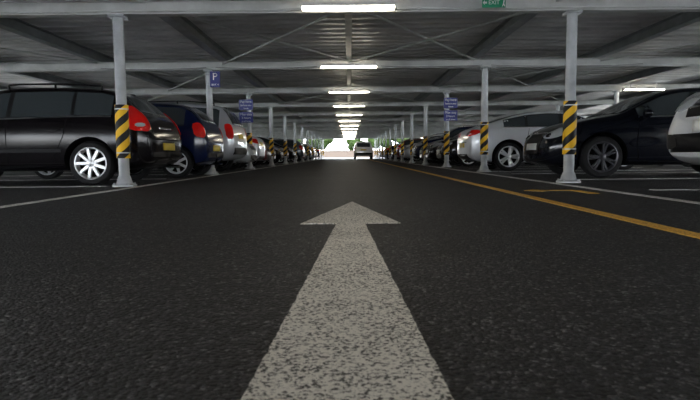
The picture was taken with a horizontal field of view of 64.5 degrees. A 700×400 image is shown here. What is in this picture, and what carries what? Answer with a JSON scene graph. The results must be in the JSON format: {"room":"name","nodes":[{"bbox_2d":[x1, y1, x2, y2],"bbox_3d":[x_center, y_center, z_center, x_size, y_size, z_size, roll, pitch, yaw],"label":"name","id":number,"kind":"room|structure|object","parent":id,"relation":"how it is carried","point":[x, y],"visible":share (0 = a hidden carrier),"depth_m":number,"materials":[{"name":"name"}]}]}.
{"room":"parking garage","nodes":[
{"label":"parking garage","id":0,"kind":"room"},
{"bbox_2d":[317,150,380,157],"bbox_3d":[-0.066,-7.613,92.889,60.000,1.380,0.500,0,5,0],"label":"brick wall","id":1,"kind":"structure","parent":0,"point":[345,153],"depth_m":92.69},
{"bbox_2d":[0,157,699,399],"bbox_3d":[-0.013,-1.520,24.959,33.000,0.200,130.000,0,5,0],"label":"floor","id":2,"kind":"structure","parent":0,"point":[178,290],"depth_m":1.84,"materials":[{"name":"asphalt"}]},
{"bbox_2d":[0,83,181,184],"bbox_3d":[-4.985,-1.006,8.747,4.281,1.481,2.093,-1,5,0],"label":"hatchback car","id":3,"kind":"object","parent":2,"relation":"on","point":[42,129],"visible":0.94,"depth_m":7.94,"materials":[{"name":"black paint"}]},
{"bbox_2d":[0,172,190,187],"bbox_3d":[-5.629,-2.105,31.529,4.580,0.004,57.700,-1,5,0],"label":"bay lines","id":4,"kind":"object","parent":2,"relation":"on","point":[63,172],"visible":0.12,"depth_m":7.64,"materials":[{"name":"white paint"}]},
{"bbox_2d":[107,14,136,186],"bbox_3d":[-3.102,-1.328,7.515,0.320,2.288,0.320,-1,5,0],"label":"support column","id":5,"kind":"structure","parent":2,"relation":"on","point":[121,108],"depth_m":7.46,"materials":[{"name":"metal"}]},
{"bbox_2d":[34,103,223,178],"bbox_3d":[-4.547,-1.185,11.085,3.782,1.452,1.976,-1,5,0],"label":"car","id":6,"kind":"object","parent":2,"relation":"on","point":[202,139],"visible":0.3,"depth_m":10.40,"materials":[{"name":"blue paint"}]},
{"bbox_2d":[0,159,320,207],"bbox_3d":[-2.862,-1.355,21.960,0.100,0.004,84.000,-1,5,0],"label":"bay edge line","id":7,"kind":"object","parent":2,"relation":"on","point":[11,205],"visible":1,"depth_m":6.28,"materials":[{"name":"white paint"}]},
{"bbox_2d":[115,101,246,171],"bbox_3d":[-4.875,-1.518,13.671,4.429,1.704,2.150,-1,5,0],"label":"suv car","id":8,"kind":"object","parent":2,"relation":"on","point":[233,132],"visible":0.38,"depth_m":12.96,"materials":[{"name":"grey paint"}]},
{"bbox_2d":[152,143,256,168],"bbox_3d":[-4.888,-1.596,16.017,4.281,1.481,2.093,-1,5,0],"label":"hatchback car","id":9,"kind":"object","parent":2,"relation":"on","point":[251,156],"visible":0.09,"depth_m":15.74,"materials":[{"name":"grey paint"}]},
{"bbox_2d":[203,70,218,174],"bbox_3d":[-3.105,-1.716,12.300,0.320,2.288,0.320,-1,5,0],"label":"support column","id":10,"kind":"structure","parent":2,"relation":"on","point":[209,97],"depth_m":12.21,"materials":[{"name":"metal"}]},
{"bbox_2d":[206,71,219,86],"bbox_3d":[-2.998,-2.642,12.129,0.310,0.340,0.032,-1,5,0],"label":"parking sign","id":11,"kind":"object","parent":10,"relation":"attached to","point":[214,75],"visible":1,"depth_m":12.12,"materials":[{"name":"blue metal"}]},
{"bbox_2d":[159,136,264,167],"bbox_3d":[-5.194,-1.788,18.409,4.577,1.482,2.135,-1,5,0],"label":"car","id":12,"kind":"object","parent":2,"relation":"on","point":[258,143],"visible":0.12,"depth_m":18.11,"materials":[{"name":"grey paint"}]},
{"bbox_2d":[244,94,254,168],"bbox_3d":[-3.108,-2.103,17.084,0.320,2.288,0.320,-1,5,0],"label":"support column","id":13,"kind":"structure","parent":2,"relation":"on","point":[248,96],"depth_m":17.02,"materials":[{"name":"metal"}]},
{"bbox_2d":[239,99,252,109],"bbox_3d":[-3.175,-2.908,16.918,0.420,0.320,0.032,-1,5,0],"label":"parking sign","id":14,"kind":"object","parent":13,"relation":"attached to","point":[244,104],"visible":1,"depth_m":16.91,"materials":[{"name":"blue metal"}]},
{"bbox_2d":[239,112,252,122],"bbox_3d":[-3.172,-2.529,16.948,0.420,0.320,0.032,-1,5,0],"label":"parking sign","id":15,"kind":"object","parent":13,"relation":"attached to","point":[244,117],"visible":1,"depth_m":16.94,"materials":[{"name":"blue metal"}]},
{"bbox_2d":[244,146,270,166],"bbox_3d":[-4.891,-1.970,20.808,3.782,1.452,1.976,-1,5,0],"label":"car","id":16,"kind":"object","parent":2,"relation":"on","point":[267,157],"visible":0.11,"depth_m":20.56,"materials":[{"name":"black paint"}]},
{"bbox_2d":[258,144,275,164],"bbox_3d":[-5.426,-2.174,23.199,4.577,1.482,2.135,-1,5,0],"label":"car","id":17,"kind":"object","parent":2,"relation":"on","point":[274,156],"visible":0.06,"depth_m":23.43,"materials":[{"name":"black paint"}]},
{"bbox_2d":[268,107,275,165],"bbox_3d":[-3.112,-2.490,21.868,0.320,2.288,0.320,-1,5,0],"label":"support column","id":18,"kind":"structure","parent":2,"relation":"on","point":[271,144],"depth_m":21.81,"materials":[{"name":"metal"}]},
{"bbox_2d":[261,144,283,164],"bbox_3d":[-5.241,-2.368,25.586,4.281,1.481,2.093,-1,5,0],"label":"hatchback car","id":19,"kind":"object","parent":2,"relation":"on","point":[279,153],"visible":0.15,"depth_m":24.97,"materials":[{"name":"black paint"}]},
{"bbox_2d":[264,142,288,162],"bbox_3d":[-5.269,-2.562,27.978,4.281,1.481,2.093,-1,5,0],"label":"hatchback car","id":20,"kind":"object","parent":2,"relation":"on","point":[274,161],"visible":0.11,"depth_m":27.74,"materials":[{"name":"black paint"}]},
{"bbox_2d":[258,137,295,162],"bbox_3d":[-4.873,-2.745,30.377,3.782,1.452,1.976,-1,5,0],"label":"car","id":21,"kind":"object","parent":2,"relation":"on","point":[292,154],"visible":0.24,"depth_m":29.73,"materials":[{"name":"black paint"}]},
{"bbox_2d":[282,116,288,163],"bbox_3d":[-3.115,-2.878,26.652,0.320,2.288,0.320,-1,5,0],"label":"support column","id":22,"kind":"structure","parent":2,"relation":"on","point":[284,117],"depth_m":26.60,"materials":[{"name":"metal"}]},
{"bbox_2d":[273,139,304,161],"bbox_3d":[-4.771,-3.133,35.156,3.782,1.452,1.976,-1,5,0],"label":"car","id":23,"kind":"object","parent":2,"relation":"on","point":[300,148],"visible":0.39,"depth_m":34.45,"materials":[{"name":"grey paint"}]},
{"bbox_2d":[268,138,311,160],"bbox_3d":[-5.168,-3.836,42.322,4.429,1.704,2.150,-1,5,0],"label":"suv car","id":24,"kind":"object","parent":2,"relation":"on","point":[310,153],"visible":0.15,"depth_m":41.59,"materials":[{"name":"black paint"}]},
{"bbox_2d":[293,122,297,162],"bbox_3d":[-3.119,-3.265,31.437,0.320,2.288,0.320,-1,5,0],"label":"support column","id":25,"kind":"structure","parent":2,"relation":"on","point":[294,123],"depth_m":31.37,"materials":[{"name":"metal"}]},
{"bbox_2d":[300,126,304,161],"bbox_3d":[-3.122,-3.653,36.221,0.320,2.288,0.320,-1,5,0],"label":"support column","id":26,"kind":"structure","parent":2,"relation":"on","point":[302,159],"depth_m":36.13,"materials":[{"name":"metal"}]},
{"bbox_2d":[306,130,309,160],"bbox_3d":[-3.125,-4.040,41.005,0.320,2.288,0.320,-1,5,0],"label":"support column","id":27,"kind":"structure","parent":2,"relation":"on","point":[307,130],"depth_m":40.95,"materials":[{"name":"metal"}]},
{"bbox_2d":[304,145,314,159],"bbox_3d":[-5.229,-4.086,47.123,4.531,1.428,2.142,-1,5,0],"label":"car","id":28,"kind":"object","parent":2,"relation":"on","point":[304,145],"visible":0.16,"depth_m":46.35,"materials":[{"name":"grey paint"}]},
{"bbox_2d":[311,132,313,159],"bbox_3d":[-3.129,-4.428,45.790,0.320,2.288,0.320,-1,5,0],"label":"support column","id":29,"kind":"structure","parent":2,"relation":"on","point":[311,132],"depth_m":45.73,"materials":[{"name":"metal"}]},
{"bbox_2d":[314,135,316,159],"bbox_3d":[-3.132,-4.815,50.574,0.320,2.288,0.320,-1,5,0],"label":"support column","id":30,"kind":"structure","parent":2,"relation":"on","point":[315,135],"depth_m":50.54,"materials":[{"name":"metal"}]},
{"bbox_2d":[320,138,321,158],"bbox_3d":[-3.139,-5.590,60.143,0.320,2.288,0.320,-1,5,0],"label":"support column","id":31,"kind":"structure","parent":2,"relation":"on","point":[320,138],"depth_m":60.08,"materials":[{"name":"metal"}]},
{"bbox_2d":[322,139,323,158],"bbox_3d":[-3.142,-5.977,64.927,0.320,2.288,0.320,-1,5,0],"label":"support column","id":32,"kind":"structure","parent":2,"relation":"on","point":[322,139],"depth_m":64.87,"materials":[{"name":"metal"}]},
{"bbox_2d":[241,202,453,399],"bbox_3d":[0.004,0.194,2.538,0.586,0.004,4.432,-1,5,0],"label":"painted arrow","id":33,"kind":"object","parent":2,"relation":"on","point":[349,333],"visible":1,"depth_m":1.21,"materials":[{"name":"white paint"}]},
{"bbox_2d":[352,141,373,158],"bbox_3d":[1.260,-4.797,53.490,2.150,1.704,4.429,-1,5,0],"label":"suv car","id":34,"kind":"object","parent":2,"relation":"on","point":[360,148],"visible":0.99,"depth_m":51.35,"materials":[{"name":"white paint"}]},
{"bbox_2d":[376,137,377,158],"bbox_3d":[2.951,-5.643,60.143,0.320,2.288,0.320,-1,5,0],"label":"support column","id":35,"kind":"structure","parent":2,"relation":"on","point":[376,137],"depth_m":60.09,"materials":[{"name":"metal"}]},
{"bbox_2d":[381,134,383,158],"bbox_3d":[2.958,-4.868,50.574,0.320,2.288,0.320,-1,5,0],"label":"support column","id":36,"kind":"structure","parent":2,"relation":"on","point":[382,134],"depth_m":50.52,"materials":[{"name":"metal"}]},
{"bbox_2d":[384,132,387,159],"bbox_3d":[2.961,-4.481,45.790,0.320,2.288,0.320,-1,5,0],"label":"support column","id":37,"kind":"structure","parent":2,"relation":"on","point":[385,132],"depth_m":45.73,"materials":[{"name":"metal"}]},
{"bbox_2d":[389,129,391,159],"bbox_3d":[2.964,-4.093,41.005,0.320,2.288,0.320,-1,5,0],"label":"support column","id":38,"kind":"structure","parent":2,"relation":"on","point":[389,129],"depth_m":40.94,"materials":[{"name":"metal"}]},
{"bbox_2d":[387,143,399,158],"bbox_3d":[5.283,-4.205,47.121,4.577,1.482,2.135,-1,5,0],"label":"car","id":39,"kind":"object","parent":2,"relation":"on","point":[392,147],"visible":0.03,"depth_m":46.31,"materials":[{"name":"black paint"}]},
{"bbox_2d":[393,126,397,160],"bbox_3d":[2.968,-3.706,36.221,0.320,2.288,0.320,-1,5,0],"label":"support column","id":40,"kind":"structure","parent":2,"relation":"on","point":[395,144],"depth_m":36.17,"materials":[{"name":"metal"}]},
{"bbox_2d":[400,121,404,161],"bbox_3d":[2.971,-3.318,31.437,0.320,2.288,0.320,-1,5,0],"label":"support column","id":41,"kind":"structure","parent":2,"relation":"on","point":[402,122],"depth_m":31.38,"materials":[{"name":"metal"}]},
{"bbox_2d":[396,138,422,160],"bbox_3d":[5.226,-3.428,37.547,4.281,1.481,2.093,-1,5,0],"label":"hatchback car","id":42,"kind":"object","parent":2,"relation":"on","point":[416,140],"visible":0.18,"depth_m":36.81,"materials":[{"name":"red paint"}]},
{"bbox_2d":[409,115,414,162],"bbox_3d":[2.974,-2.931,26.652,0.320,2.288,0.320,-1,5,0],"label":"support column","id":43,"kind":"structure","parent":2,"relation":"on","point":[411,116],"depth_m":26.59,"materials":[{"name":"metal"}]},
{"bbox_2d":[399,133,443,159],"bbox_3d":[5.349,-3.347,35.151,4.429,1.704,2.150,-1,5,0],"label":"suv car","id":44,"kind":"object","parent":2,"relation":"on","point":[438,134],"visible":0.12,"depth_m":34.45,"materials":[{"name":"white paint"}]},
{"bbox_2d":[404,136,439,160],"bbox_3d":[5.151,-3.040,32.768,4.281,1.481,2.093,-1,5,0],"label":"hatchback car","id":45,"kind":"object","parent":2,"relation":"on","point":[407,149],"visible":0.06,"depth_m":32.02,"materials":[{"name":"grey paint"}]},
{"bbox_2d":[421,106,428,164],"bbox_3d":[2.978,-2.543,21.868,0.320,2.288,0.320,-1,5,0],"label":"support column","id":46,"kind":"structure","parent":2,"relation":"on","point":[425,138],"depth_m":21.81,"materials":[{"name":"metal"}]},
{"bbox_2d":[420,133,458,163],"bbox_3d":[5.227,-2.266,23.193,4.577,1.482,2.135,-1,5,0],"label":"car","id":47,"kind":"object","parent":2,"relation":"on","point":[456,135],"visible":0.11,"depth_m":22.98,"materials":[{"name":"red paint"}]},
{"bbox_2d":[412,125,477,162],"bbox_3d":[5.100,-2.570,25.582,4.429,1.704,2.150,-1,5,0],"label":"suv car","id":48,"kind":"object","parent":2,"relation":"on","point":[416,147],"visible":0.2,"depth_m":24.84,"materials":[{"name":"blue paint"}]},
{"bbox_2d":[441,92,451,166],"bbox_3d":[2.981,-2.156,17.084,0.320,2.288,0.320,-1,5,0],"label":"support column","id":49,"kind":"structure","parent":2,"relation":"on","point":[446,123],"depth_m":17.05,"materials":[{"name":"metal"}]},
{"bbox_2d":[444,110,457,120],"bbox_3d":[3.078,-2.583,16.948,0.420,0.320,0.032,-1,5,0],"label":"parking sign","id":50,"kind":"object","parent":49,"relation":"attached to","point":[449,115],"visible":1,"depth_m":16.94,"materials":[{"name":"blue metal"}]},
{"bbox_2d":[444,98,457,107],"bbox_3d":[3.074,-2.962,16.918,0.420,0.320,0.032,-1,5,0],"label":"parking sign","id":51,"kind":"object","parent":49,"relation":"attached to","point":[448,102],"visible":1,"depth_m":16.91,"materials":[{"name":"blue metal"}]},
{"bbox_2d":[425,137,528,164],"bbox_3d":[5.154,-2.072,20.801,4.577,1.482,2.135,-1,5,0],"label":"car","id":52,"kind":"object","parent":2,"relation":"on","point":[431,150],"visible":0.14,"depth_m":20.17,"materials":[{"name":"black paint"}]},
{"bbox_2d":[477,67,490,171],"bbox_3d":[2.985,-1.769,12.300,0.320,2.288,0.320,-1,5,0],"label":"support column","id":53,"kind":"structure","parent":2,"relation":"on","point":[484,123],"depth_m":12.24,"materials":[{"name":"metal"}]},
{"bbox_2d":[436,138,545,166],"bbox_3d":[5.058,-1.877,18.415,4.281,1.481,2.093,-1,5,0],"label":"hatchback car","id":54,"kind":"object","parent":2,"relation":"on","point":[453,156],"visible":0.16,"depth_m":17.70,"materials":[{"name":"black paint"}]},
{"bbox_2d":[364,158,699,238],"bbox_3d":[1.648,-1.394,21.960,0.100,0.004,84.000,-1,5,0],"label":"yellow line","id":55,"kind":"object","parent":2,"relation":"on","point":[623,218],"visible":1,"depth_m":3.70,"materials":[{"name":"paint"}]},
{"bbox_2d":[374,158,699,203],"bbox_3d":[2.718,-1.403,21.960,0.100,0.004,84.000,-1,5,0],"label":"bay edge line","id":56,"kind":"object","parent":2,"relation":"on","point":[665,198],"visible":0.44,"depth_m":6.03,"materials":[{"name":"white paint"}]},
{"bbox_2d":[384,158,699,189],"bbox_3d":[5.541,-2.223,31.778,4.680,0.004,57.400,-1,5,0],"label":"bay lines","id":57,"kind":"object","parent":2,"relation":"on","point":[384,158],"visible":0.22,"depth_m":10.95,"materials":[{"name":"white paint"}]},
{"bbox_2d":[457,111,633,170],"bbox_3d":[5.038,-1.475,13.777,4.531,1.428,2.142,-1,5,0],"label":"car","id":58,"kind":"object","parent":2,"relation":"on","point":[507,135],"visible":0.45,"depth_m":12.96,"materials":[{"name":"white paint"}]},
{"bbox_2d":[524,189,598,193],"bbox_3d":[2.286,-0.095,5.854,0.440,0.004,0.802,-5,6,-44],"label":"yellow marking","id":59,"kind":"object","parent":2,"relation":"on","point":[531,189],"visible":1,"depth_m":5.93,"materials":[{"name":"paint"}]},
{"bbox_2d":[556,10,582,182],"bbox_3d":[2.988,-1.381,7.515,0.320,2.288,0.320,-1,5,0],"label":"support column","id":60,"kind":"structure","parent":2,"relation":"on","point":[568,175],"depth_m":7.46,"materials":[{"name":"metal"}]},
{"bbox_2d":[523,88,699,177],"bbox_3d":[5.462,-1.179,9.738,4.577,1.482,2.135,-1,5,0],"label":"car","id":61,"kind":"object","parent":2,"relation":"on","point":[634,130],"visible":0.84,"depth_m":8.93,"materials":[{"name":"black paint"}]},
{"bbox_2d":[612,91,620,103],"bbox_3d":[8.181,-2.201,17.084,0.320,2.288,0.320,-1,5,0],"label":"support column","id":62,"kind":"structure","parent":2,"relation":"on","point":[616,93],"depth_m":16.95,"materials":[{"name":"metal"}]},
{"bbox_2d":[667,92,699,164],"bbox_3d":[5.091,-0.855,4.401,4.429,1.704,2.150,-1,5,0],"label":"suv car","id":63,"kind":"object","parent":2,"relation":"on","point":[683,137],"visible":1,"depth_m":4.82,"materials":[{"name":"white paint"}]},
{"bbox_2d":[0,0,699,138],"bbox_3d":[-0.035,-4.009,21.998,28.640,0.660,87.500,-1,5,0],"label":"roof beams","id":64,"kind":"structure","parent":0,"point":[175,13],"depth_m":12.18,"materials":[{"name":"grey metal"}]},
{"bbox_2d":[300,0,396,10],"bbox_3d":[-0.022,-2.576,7.155,1.240,0.230,0.140,-1,5,0],"label":"lamp","id":65,"kind":"object","parent":64,"relation":"hanging from","point":[350,5],"visible":1,"depth_m":7.10,"materials":[{"name":"white plastic"}]},
{"bbox_2d":[320,57,377,68],"bbox_3d":[-0.026,-2.963,11.940,1.240,0.230,0.140,-1,5,0],"label":"lamp","id":66,"kind":"object","parent":64,"relation":"hanging from","point":[336,65],"visible":0.97,"depth_m":11.88,"materials":[{"name":"white plastic"}]},
{"bbox_2d":[328,85,369,92],"bbox_3d":[-0.029,-3.351,16.724,1.240,0.230,0.140,-1,5,0],"label":"lamp","id":67,"kind":"object","parent":64,"relation":"hanging from","point":[335,90],"visible":1,"depth_m":16.67,"materials":[{"name":"white plastic"}]},
{"bbox_2d":[333,101,364,106],"bbox_3d":[-0.033,-3.738,21.508,1.240,0.230,0.140,-1,5,0],"label":"lamp","id":68,"kind":"object","parent":64,"relation":"hanging from","point":[338,104],"visible":0.97,"depth_m":21.45,"materials":[{"name":"white plastic"}]},
{"bbox_2d":[336,111,361,115],"bbox_3d":[-0.036,-4.126,26.293,1.240,0.230,0.140,-1,5,0],"label":"lamp","id":69,"kind":"object","parent":64,"relation":"hanging from","point":[340,114],"visible":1,"depth_m":26.23,"materials":[{"name":"white plastic"}]},
{"bbox_2d":[338,117,359,121],"bbox_3d":[-0.039,-4.513,31.077,1.240,0.230,0.140,-1,5,0],"label":"lamp","id":70,"kind":"object","parent":64,"relation":"hanging from","point":[356,120],"visible":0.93,"depth_m":31.03,"materials":[{"name":"white plastic"}]},
{"bbox_2d":[101,63,642,122],"bbox_3d":[0.468,-3.639,21.497,11.804,0.098,19.496,-1,5,0],"label":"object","id":71,"kind":"structure","parent":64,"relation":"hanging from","point":[640,63],"depth_m":12.02,"materials":[{"name":"grey metal"}]},
{"bbox_2d":[482,0,505,7],"bbox_3d":[1.847,-2.674,7.113,0.300,0.400,0.032,-1,5,0],"label":"exit sign","id":72,"kind":"object","parent":64,"relation":"hanging from","point":[485,3],"visible":1,"depth_m":7.11,"materials":[{"name":"teal plastic"}]},
{"bbox_2d":[622,82,665,90],"bbox_3d":[8.870,-3.429,16.724,1.240,0.230,0.140,-1,5,0],"label":"lamp","id":73,"kind":"object","parent":64,"relation":"hanging from","point":[630,88],"visible":0.95,"depth_m":16.67,"materials":[{"name":"white plastic"}]},
{"bbox_2d":[0,12,699,130],"bbox_3d":[-0.037,-4.244,22.180,28.600,0.320,87.900,0,5,0],"label":"ceiling","id":74,"kind":"structure","parent":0,"point":[544,35],"depth_m":12.11,"materials":[{"name":"metal"}]},
{"label":"outside","id":75,"kind":"structure","parent":0,"visible":0},
{"bbox_3d":[-0.085,-9.753,126.626,140.000,0.200,66.000,0,5,0],"label":"grass verge","id":76,"kind":"object","parent":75,"visible":0},
{"bbox_2d":[305,139,333,149],"bbox_3d":[-5.301,-10.782,100.485,5.534,6.163,5.133,0,5,0],"label":"tree","id":77,"kind":"object","parent":76,"relation":"on","point":[327,142],"visible":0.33,"depth_m":99.05,"materials":[{"name":"green plant"}]},
{"bbox_2d":[346,139,363,149],"bbox_3d":[1.319,-11.298,110.997,4.152,5.379,3.937,0,5,0],"label":"tree","id":78,"kind":"object","parent":76,"relation":"on","point":[351,143],"visible":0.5,"depth_m":109.70,"materials":[{"name":"green plant"}]},
{"bbox_2d":[367,139,393,148],"bbox_3d":[6.249,-10.793,99.250,6.261,6.182,5.246,0,5,0],"label":"tree","id":79,"kind":"object","parent":76,"relation":"on","point":[368,140],"visible":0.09,"depth_m":98.52,"materials":[{"name":"green plant"}]}
]}

